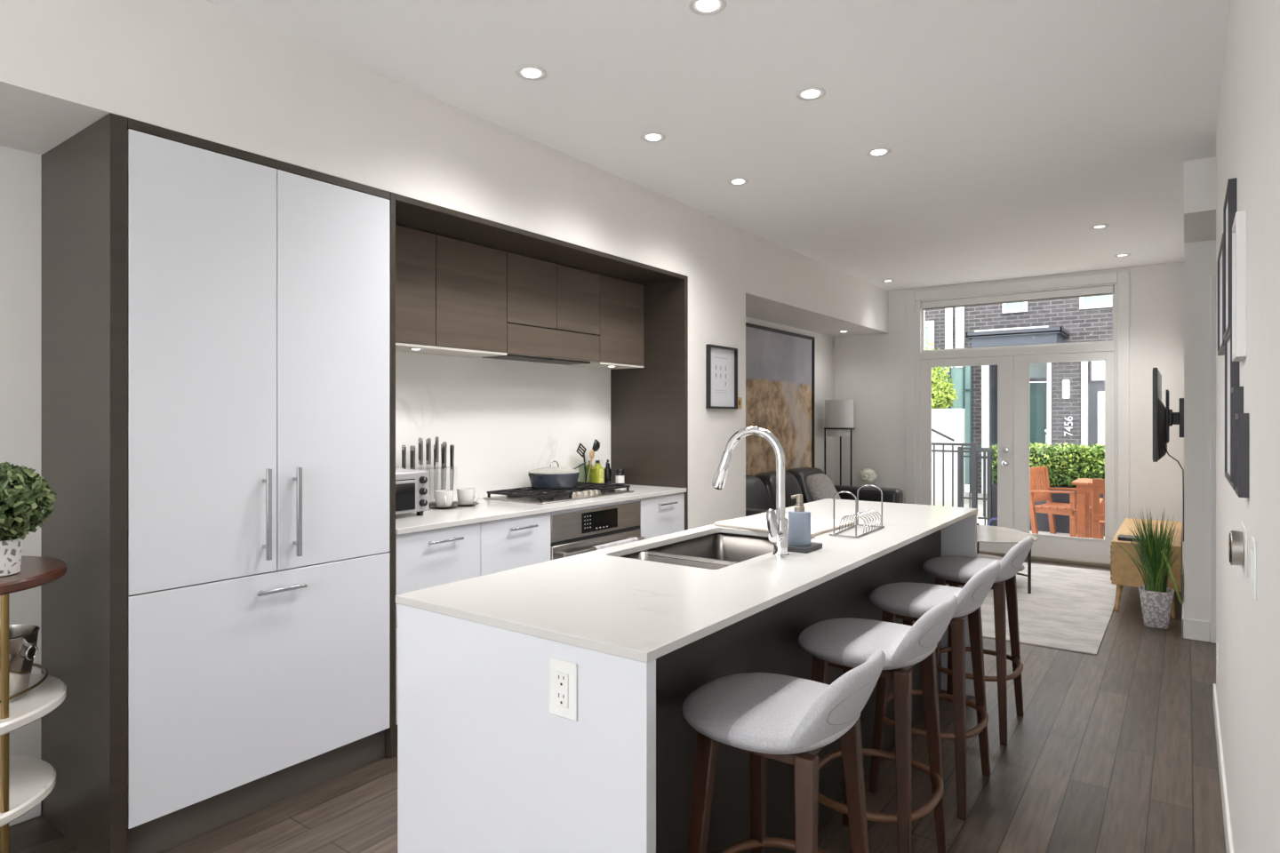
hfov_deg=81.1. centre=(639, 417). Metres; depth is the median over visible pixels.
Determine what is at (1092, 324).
wall
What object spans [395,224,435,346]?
upper cabinet
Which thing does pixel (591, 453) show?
bowl
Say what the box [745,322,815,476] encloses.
picture
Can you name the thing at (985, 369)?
trim
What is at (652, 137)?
recessed light
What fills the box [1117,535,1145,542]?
media box
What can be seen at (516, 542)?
base cabinet
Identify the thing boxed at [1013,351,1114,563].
door
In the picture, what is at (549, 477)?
pan
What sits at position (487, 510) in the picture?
countertop
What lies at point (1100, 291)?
roller shade
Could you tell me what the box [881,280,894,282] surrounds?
recessed light
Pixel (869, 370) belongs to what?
wall
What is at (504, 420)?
backsplash
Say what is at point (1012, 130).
ceiling
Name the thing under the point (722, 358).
print
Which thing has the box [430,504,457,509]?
saucer
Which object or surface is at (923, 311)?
window
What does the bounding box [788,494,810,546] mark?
soap dispenser
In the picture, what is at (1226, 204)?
print
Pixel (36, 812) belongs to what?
baseboard
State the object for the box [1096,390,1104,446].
house window
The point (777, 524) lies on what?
kitchen faucet
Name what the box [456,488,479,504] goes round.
coffee cup
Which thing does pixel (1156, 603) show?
pot
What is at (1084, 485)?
patio table
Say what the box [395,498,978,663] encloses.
island countertop
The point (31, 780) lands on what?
shelf
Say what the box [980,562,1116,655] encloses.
area rug
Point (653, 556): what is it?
basin
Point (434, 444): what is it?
kitchen knife
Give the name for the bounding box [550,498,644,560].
wall oven
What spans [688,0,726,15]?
recessed light
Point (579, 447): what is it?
slotted spatula
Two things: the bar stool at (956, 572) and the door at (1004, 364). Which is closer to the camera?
the bar stool at (956, 572)
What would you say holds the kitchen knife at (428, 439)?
in the stand at (431, 503)
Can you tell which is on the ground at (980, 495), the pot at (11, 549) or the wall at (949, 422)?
the wall at (949, 422)
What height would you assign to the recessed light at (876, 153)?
0.007 m
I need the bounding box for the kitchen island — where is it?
[397,513,976,852]
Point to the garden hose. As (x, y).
(996, 518)
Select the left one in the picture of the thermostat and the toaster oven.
the toaster oven
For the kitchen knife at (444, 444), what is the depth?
3.81 m
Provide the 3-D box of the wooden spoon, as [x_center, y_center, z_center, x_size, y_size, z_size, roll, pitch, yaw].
[-0.313,0.314,4.759,0.064,0.225,0.023,0,0,-42]
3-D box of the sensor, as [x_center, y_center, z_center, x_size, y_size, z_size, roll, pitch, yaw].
[2.172,-0.814,8.274,0.049,0.090,0.049,0,0,36]
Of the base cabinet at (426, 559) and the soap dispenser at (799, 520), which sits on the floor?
the base cabinet at (426, 559)
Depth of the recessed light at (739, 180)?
4.26 m
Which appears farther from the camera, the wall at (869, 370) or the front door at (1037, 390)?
the front door at (1037, 390)
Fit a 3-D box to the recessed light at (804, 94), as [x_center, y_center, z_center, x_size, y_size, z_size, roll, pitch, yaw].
[0.711,-1.345,3.110,0.122,0.007,0.122,0,0,36]
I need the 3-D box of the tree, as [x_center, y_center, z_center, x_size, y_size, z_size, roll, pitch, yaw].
[5.107,-0.039,13.635,1.420,3.006,1.124,0,0,36]
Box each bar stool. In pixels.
[681,648,885,852]
[798,594,957,852]
[869,560,999,820]
[922,536,1033,746]
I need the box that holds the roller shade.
[921,285,1113,310]
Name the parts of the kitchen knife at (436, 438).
handle, blade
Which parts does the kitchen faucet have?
lever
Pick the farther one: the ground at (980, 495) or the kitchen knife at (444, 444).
the ground at (980, 495)
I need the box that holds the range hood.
[482,323,599,364]
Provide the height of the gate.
0.990 m
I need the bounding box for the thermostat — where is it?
[1228,521,1247,578]
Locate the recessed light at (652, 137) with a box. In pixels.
[640,132,665,142]
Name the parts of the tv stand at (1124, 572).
leg, leg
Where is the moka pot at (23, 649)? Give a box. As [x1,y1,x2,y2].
[8,624,39,703]
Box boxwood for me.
[0,461,56,576]
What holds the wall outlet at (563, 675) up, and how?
attached to the kitchen island
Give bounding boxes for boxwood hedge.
[990,442,1104,487]
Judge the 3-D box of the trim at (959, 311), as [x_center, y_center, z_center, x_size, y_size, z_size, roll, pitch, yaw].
[5.972,-3.789,14.185,0.335,5.700,0.050,0,0,36]
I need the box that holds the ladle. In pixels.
[584,439,599,482]
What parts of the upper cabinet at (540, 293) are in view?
door, door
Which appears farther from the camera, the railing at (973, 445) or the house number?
the house number
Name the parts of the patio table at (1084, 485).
leg, leg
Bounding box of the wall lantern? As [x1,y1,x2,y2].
[1062,379,1069,399]
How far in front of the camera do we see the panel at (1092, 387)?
12.99 m
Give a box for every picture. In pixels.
[705,344,737,408]
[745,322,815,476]
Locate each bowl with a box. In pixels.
[589,449,594,459]
[592,439,599,451]
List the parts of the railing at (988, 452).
rail, post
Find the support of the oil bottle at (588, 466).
on the countertop at (487, 510)
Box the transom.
[1029,362,1046,382]
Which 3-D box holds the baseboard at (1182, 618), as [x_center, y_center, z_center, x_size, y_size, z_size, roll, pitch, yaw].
[4.025,1.298,5.535,0.012,0.125,2.312,0,0,36]
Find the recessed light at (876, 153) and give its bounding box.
[865,147,891,156]
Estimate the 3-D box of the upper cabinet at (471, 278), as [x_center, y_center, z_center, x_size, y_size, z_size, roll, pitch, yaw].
[-0.950,-0.607,3.825,0.290,0.535,0.459,0,0,36]
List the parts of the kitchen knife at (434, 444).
blade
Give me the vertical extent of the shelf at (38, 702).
0.030 m
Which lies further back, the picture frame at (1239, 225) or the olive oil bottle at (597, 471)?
the olive oil bottle at (597, 471)
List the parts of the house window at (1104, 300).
glass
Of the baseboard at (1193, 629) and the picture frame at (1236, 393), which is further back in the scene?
the baseboard at (1193, 629)
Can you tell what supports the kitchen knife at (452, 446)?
in the stand at (431, 503)
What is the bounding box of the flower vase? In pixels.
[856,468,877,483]
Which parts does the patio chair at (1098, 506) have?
leg, armrest, backrest, leg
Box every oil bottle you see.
[584,460,592,485]
[592,460,603,486]
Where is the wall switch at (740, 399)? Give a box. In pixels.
[737,397,742,408]
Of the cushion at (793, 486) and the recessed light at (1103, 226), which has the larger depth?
the cushion at (793, 486)
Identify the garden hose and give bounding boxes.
[988,517,997,526]
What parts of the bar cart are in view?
gallery rail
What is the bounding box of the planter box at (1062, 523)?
[992,482,1104,536]
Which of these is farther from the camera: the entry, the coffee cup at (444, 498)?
the entry
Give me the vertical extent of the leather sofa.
0.871 m
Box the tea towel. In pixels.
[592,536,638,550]
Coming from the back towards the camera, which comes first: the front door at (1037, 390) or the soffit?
the front door at (1037, 390)
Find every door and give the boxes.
[920,355,1013,553]
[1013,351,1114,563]
[1029,382,1046,445]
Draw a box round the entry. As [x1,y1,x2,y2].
[989,362,1047,482]
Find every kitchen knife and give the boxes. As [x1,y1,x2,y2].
[401,445,406,469]
[410,445,415,469]
[419,438,423,468]
[427,438,431,486]
[433,444,435,499]
[434,436,439,490]
[442,441,447,489]
[449,444,454,490]
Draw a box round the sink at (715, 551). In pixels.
[618,533,773,569]
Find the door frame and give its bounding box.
[905,270,1129,567]
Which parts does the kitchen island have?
panel, seating panel, panel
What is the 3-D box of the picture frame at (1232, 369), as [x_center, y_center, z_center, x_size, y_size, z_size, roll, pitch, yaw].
[1.673,-0.030,2.115,0.019,0.417,0.370,0,0,36]
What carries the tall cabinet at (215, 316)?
on the floor
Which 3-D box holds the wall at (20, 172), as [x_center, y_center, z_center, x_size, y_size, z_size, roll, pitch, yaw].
[-1.136,0.230,3.928,0.130,2.262,11.000,0,0,36]
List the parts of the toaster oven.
door, door handle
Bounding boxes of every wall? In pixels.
[0,145,833,759]
[833,262,1183,560]
[925,297,1112,493]
[931,408,965,503]
[1184,240,1215,642]
[1216,0,1279,852]
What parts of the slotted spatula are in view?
handle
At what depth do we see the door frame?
7.16 m
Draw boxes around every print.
[711,347,734,407]
[1219,251,1222,347]
[1225,203,1227,329]
[1227,338,1230,475]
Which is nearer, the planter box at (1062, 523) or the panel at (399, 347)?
the panel at (399, 347)
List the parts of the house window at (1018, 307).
glass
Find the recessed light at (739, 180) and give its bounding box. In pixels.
[727,177,749,185]
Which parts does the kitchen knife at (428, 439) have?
blade, handle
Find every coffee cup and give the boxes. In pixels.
[434,489,453,507]
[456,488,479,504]
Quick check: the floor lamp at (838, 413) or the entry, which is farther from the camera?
the entry
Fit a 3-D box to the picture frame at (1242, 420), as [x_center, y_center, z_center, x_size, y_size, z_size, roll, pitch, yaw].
[1.383,0.084,1.717,0.019,0.188,0.145,0,0,36]
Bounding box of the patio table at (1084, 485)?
[1072,478,1103,538]
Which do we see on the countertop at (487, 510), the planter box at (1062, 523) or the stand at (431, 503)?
the stand at (431, 503)
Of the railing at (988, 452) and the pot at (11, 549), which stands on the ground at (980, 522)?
the railing at (988, 452)
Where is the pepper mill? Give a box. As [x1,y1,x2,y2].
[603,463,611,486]
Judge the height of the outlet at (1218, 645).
0.118 m
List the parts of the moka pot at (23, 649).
ring handle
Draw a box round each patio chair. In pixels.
[1029,466,1093,537]
[1091,479,1104,539]
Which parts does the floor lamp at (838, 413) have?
leg, lamp shade, leg, leg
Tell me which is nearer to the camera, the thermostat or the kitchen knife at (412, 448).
the thermostat
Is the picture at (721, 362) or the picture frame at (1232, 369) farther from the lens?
the picture at (721, 362)
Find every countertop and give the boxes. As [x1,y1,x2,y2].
[395,483,686,535]
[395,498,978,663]
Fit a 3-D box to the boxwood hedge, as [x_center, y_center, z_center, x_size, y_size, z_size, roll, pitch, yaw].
[5.591,0.566,8.846,2.624,0.540,0.608,0,0,36]
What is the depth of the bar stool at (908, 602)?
2.69 m
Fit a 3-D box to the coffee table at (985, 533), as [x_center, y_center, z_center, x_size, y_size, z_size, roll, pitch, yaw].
[2.797,1.145,6.233,0.946,0.412,0.952,0,0,36]
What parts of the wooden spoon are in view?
handle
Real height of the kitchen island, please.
0.894 m
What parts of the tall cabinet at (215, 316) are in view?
panel, door, drawer, rail, handle, handle, handle, door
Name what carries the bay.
attached to the wall at (1092, 324)
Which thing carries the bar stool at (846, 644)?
on the floor
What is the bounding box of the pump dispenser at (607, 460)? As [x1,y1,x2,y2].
[603,459,611,483]
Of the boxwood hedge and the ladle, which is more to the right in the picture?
the boxwood hedge
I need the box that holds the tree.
[925,336,958,408]
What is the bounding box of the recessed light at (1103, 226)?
[1089,224,1109,229]
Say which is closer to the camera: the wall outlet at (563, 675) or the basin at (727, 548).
the wall outlet at (563, 675)
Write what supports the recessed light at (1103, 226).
in the ceiling
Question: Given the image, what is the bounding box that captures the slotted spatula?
[576,443,586,482]
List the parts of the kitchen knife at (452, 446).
handle, blade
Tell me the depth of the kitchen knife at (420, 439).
3.69 m
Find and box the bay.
[931,366,972,493]
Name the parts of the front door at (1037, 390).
door panel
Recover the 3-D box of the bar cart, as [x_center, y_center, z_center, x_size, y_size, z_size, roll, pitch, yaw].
[-1.927,0.893,1.998,0.610,0.935,0.630,0,0,36]
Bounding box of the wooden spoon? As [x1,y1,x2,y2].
[586,449,594,482]
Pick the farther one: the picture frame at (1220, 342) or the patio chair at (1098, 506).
the patio chair at (1098, 506)
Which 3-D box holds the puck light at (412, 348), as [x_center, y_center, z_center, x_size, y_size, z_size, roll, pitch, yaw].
[-1.055,-0.324,3.522,0.064,0.007,0.064,0,0,36]
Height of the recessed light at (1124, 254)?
0.007 m
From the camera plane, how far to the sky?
14.43 m
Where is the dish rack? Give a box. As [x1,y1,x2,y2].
[828,484,884,537]
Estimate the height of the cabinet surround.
2.261 m
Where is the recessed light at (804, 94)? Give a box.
[795,87,825,100]
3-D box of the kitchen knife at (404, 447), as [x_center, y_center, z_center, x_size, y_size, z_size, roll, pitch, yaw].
[-1.157,0.274,3.662,0.028,0.280,0.013,0,0,36]
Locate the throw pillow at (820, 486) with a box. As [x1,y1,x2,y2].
[805,473,840,501]
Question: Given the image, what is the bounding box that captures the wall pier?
[688,276,745,529]
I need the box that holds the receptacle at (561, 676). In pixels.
[555,671,567,708]
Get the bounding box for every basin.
[618,552,735,569]
[648,533,773,563]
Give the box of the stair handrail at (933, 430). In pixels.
[931,428,954,441]
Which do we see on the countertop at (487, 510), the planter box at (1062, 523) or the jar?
the jar
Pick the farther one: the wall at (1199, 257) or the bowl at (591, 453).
the bowl at (591, 453)
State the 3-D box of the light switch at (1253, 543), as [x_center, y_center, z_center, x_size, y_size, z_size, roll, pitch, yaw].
[1.238,0.303,1.510,0.008,0.118,0.076,0,0,36]
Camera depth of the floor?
2.79 m
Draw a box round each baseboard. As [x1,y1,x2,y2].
[8,801,41,826]
[1181,560,1183,638]
[1181,618,1209,642]
[1212,683,1234,852]
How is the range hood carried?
attached to the upper cabinet at (540, 293)
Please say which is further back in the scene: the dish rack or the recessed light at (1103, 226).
the recessed light at (1103, 226)
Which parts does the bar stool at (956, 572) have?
leg, leg, seat, seat frame, leg, leg, backrest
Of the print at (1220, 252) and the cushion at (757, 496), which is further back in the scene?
the cushion at (757, 496)
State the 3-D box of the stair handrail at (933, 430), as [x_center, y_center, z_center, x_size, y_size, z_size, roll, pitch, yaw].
[4.737,0.778,11.898,0.516,1.366,0.036,0,0,36]
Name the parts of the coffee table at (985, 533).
leg, leg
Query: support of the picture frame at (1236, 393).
attached to the wall at (1248, 122)
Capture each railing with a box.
[931,442,976,508]
[977,448,992,526]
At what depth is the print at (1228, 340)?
2.17 m
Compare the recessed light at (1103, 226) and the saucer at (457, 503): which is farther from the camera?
the recessed light at (1103, 226)
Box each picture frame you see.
[1217,233,1224,355]
[1223,177,1236,340]
[1224,327,1239,484]
[1230,386,1243,490]
[1232,210,1246,361]
[1234,413,1249,497]
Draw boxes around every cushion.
[745,475,771,509]
[753,471,804,510]
[785,467,824,503]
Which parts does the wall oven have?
door, control panel, handle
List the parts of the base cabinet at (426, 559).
drawer, drawer, handle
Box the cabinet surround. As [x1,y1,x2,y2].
[384,192,687,759]
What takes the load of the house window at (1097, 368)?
attached to the panel at (1092, 387)
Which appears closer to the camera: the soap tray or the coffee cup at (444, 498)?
the soap tray
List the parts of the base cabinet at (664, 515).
handle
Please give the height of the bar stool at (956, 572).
0.844 m
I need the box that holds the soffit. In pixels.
[0,0,888,336]
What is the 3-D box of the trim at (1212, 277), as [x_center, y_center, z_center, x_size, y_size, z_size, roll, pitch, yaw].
[3.810,0.248,4.266,0.885,2.225,0.016,0,0,36]
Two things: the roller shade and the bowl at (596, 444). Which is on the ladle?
the bowl at (596, 444)
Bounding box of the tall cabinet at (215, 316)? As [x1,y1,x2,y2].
[41,112,390,852]
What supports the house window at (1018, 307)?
in the wall at (1092, 324)
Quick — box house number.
[1064,416,1072,436]
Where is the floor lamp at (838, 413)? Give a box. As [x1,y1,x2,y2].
[824,400,854,486]
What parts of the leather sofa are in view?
arm, arm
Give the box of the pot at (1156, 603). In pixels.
[1138,585,1174,629]
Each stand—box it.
[405,465,456,507]
[1110,518,1182,618]
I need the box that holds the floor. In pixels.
[8,560,1226,852]
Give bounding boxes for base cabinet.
[395,522,480,748]
[480,512,550,575]
[638,492,684,539]
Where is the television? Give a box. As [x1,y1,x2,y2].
[1152,368,1183,541]
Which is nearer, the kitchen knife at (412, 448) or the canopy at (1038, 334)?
the kitchen knife at (412, 448)
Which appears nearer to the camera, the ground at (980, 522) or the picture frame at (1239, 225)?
the picture frame at (1239, 225)
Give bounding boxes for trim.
[944,306,964,368]
[981,361,1087,494]
[1209,274,1215,643]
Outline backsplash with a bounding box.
[395,352,610,502]
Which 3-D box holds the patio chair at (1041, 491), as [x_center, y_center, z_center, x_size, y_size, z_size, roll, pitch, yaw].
[4.861,0.984,8.614,0.555,0.795,0.613,0,0,-40]
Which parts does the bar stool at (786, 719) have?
leg, leg, seat frame, seat, leg, backrest, leg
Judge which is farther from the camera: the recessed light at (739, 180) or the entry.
the entry
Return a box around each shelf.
[0,672,66,735]
[0,755,55,827]
[976,553,1024,571]
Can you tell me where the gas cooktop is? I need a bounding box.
[483,481,633,504]
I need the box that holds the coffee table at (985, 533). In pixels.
[976,523,1038,593]
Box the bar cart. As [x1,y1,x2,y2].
[0,556,66,852]
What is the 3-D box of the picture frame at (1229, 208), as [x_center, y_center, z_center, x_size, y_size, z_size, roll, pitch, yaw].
[1.741,-0.454,2.208,0.019,0.419,0.340,0,0,36]
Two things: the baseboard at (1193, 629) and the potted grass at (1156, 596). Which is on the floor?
the potted grass at (1156, 596)
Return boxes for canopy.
[966,326,1069,347]
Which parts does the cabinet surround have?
panel, panel, panel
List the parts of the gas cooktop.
burner, burner, knob, knob, knob, burner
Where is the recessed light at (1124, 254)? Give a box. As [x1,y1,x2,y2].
[1113,253,1131,256]
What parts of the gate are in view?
post, rail, rail, rail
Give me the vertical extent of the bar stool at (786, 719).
0.844 m
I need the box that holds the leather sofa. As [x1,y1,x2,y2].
[745,467,903,516]
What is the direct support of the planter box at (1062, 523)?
on the ground at (980, 522)
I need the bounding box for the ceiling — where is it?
[203,0,1229,291]
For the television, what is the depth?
5.24 m
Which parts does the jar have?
lid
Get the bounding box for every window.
[921,285,1114,351]
[1002,301,1027,313]
[1079,294,1112,309]
[1089,360,1104,382]
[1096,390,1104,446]
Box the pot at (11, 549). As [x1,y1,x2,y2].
[0,538,23,576]
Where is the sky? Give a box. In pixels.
[925,320,934,350]
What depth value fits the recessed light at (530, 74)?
2.92 m
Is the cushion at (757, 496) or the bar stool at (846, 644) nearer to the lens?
the bar stool at (846, 644)
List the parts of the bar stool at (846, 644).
leg, leg, seat, seat frame, leg, backrest, leg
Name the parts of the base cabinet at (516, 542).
handle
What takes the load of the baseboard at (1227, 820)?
attached to the wall at (1248, 122)
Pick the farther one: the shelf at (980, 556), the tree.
the tree
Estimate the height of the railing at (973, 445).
1.065 m
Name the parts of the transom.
frame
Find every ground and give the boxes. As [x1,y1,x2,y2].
[931,491,986,517]
[976,516,1104,539]
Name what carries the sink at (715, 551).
in the island countertop at (602, 601)
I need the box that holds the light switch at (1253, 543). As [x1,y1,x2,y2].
[1249,536,1256,600]
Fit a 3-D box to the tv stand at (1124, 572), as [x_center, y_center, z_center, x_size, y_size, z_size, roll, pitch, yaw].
[3.915,1.117,5.747,0.404,0.495,1.500,0,0,36]
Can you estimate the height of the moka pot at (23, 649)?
0.184 m
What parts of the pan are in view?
handle, lid, long handle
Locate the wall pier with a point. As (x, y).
(716, 314)
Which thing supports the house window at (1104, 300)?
in the wall at (1092, 324)
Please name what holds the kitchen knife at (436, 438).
in the stand at (431, 503)
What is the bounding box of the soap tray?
[788,542,822,553]
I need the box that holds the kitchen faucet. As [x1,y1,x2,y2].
[712,426,789,557]
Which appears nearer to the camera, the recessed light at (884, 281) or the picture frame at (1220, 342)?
the picture frame at (1220, 342)
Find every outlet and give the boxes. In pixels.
[549,657,577,721]
[1216,642,1219,674]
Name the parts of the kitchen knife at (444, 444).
blade, handle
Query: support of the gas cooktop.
in the countertop at (487, 510)
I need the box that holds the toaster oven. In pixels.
[395,468,429,515]
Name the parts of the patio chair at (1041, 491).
leg, backrest, leg, armrest, armrest, seat frame, seat, leg, leg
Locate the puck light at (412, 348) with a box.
[408,347,423,350]
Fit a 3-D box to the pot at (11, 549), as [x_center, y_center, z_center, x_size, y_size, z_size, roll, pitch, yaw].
[-1.755,0.378,2.025,0.132,0.097,0.132,0,0,36]
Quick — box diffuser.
[826,429,850,436]
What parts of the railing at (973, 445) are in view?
rail, rail, post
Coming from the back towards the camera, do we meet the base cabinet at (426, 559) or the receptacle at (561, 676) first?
the base cabinet at (426, 559)
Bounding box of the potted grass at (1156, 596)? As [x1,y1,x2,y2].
[1104,505,1182,629]
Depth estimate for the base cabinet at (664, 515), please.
4.52 m
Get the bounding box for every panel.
[395,343,643,369]
[1088,361,1104,446]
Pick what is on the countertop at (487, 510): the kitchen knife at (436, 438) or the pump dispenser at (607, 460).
the pump dispenser at (607, 460)
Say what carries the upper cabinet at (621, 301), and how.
attached to the wall at (20, 172)
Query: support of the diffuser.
attached to the floor lamp at (838, 413)
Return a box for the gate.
[957,447,993,516]
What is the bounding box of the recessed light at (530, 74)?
[515,65,546,80]
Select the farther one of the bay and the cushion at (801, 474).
the bay
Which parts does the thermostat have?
trim plate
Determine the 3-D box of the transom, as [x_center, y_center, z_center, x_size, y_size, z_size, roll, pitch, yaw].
[7.228,-0.944,14.078,0.910,0.550,0.060,0,0,36]
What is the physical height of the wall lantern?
0.340 m
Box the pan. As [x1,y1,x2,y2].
[528,460,586,488]
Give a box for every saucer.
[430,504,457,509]
[452,502,479,506]
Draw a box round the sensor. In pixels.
[833,340,839,348]
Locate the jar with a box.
[615,468,624,484]
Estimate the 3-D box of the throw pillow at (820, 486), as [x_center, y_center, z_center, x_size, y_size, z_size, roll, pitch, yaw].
[1.663,0.701,6.713,0.261,0.380,0.425,0,0,36]
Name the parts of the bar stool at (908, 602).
leg, leg, seat, seat frame, leg, backrest, leg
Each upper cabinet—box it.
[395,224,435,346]
[433,234,506,352]
[506,252,599,335]
[596,274,643,366]
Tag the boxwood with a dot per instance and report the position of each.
(26, 499)
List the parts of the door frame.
transom rail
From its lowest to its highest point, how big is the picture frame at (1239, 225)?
0.339 m
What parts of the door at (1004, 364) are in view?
knob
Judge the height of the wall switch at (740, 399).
0.080 m
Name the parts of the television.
screen panel, wall arm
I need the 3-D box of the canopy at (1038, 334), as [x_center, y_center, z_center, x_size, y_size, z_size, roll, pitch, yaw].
[6.626,-1.381,13.118,1.470,0.285,1.000,0,0,36]
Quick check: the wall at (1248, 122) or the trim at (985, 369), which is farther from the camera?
the trim at (985, 369)

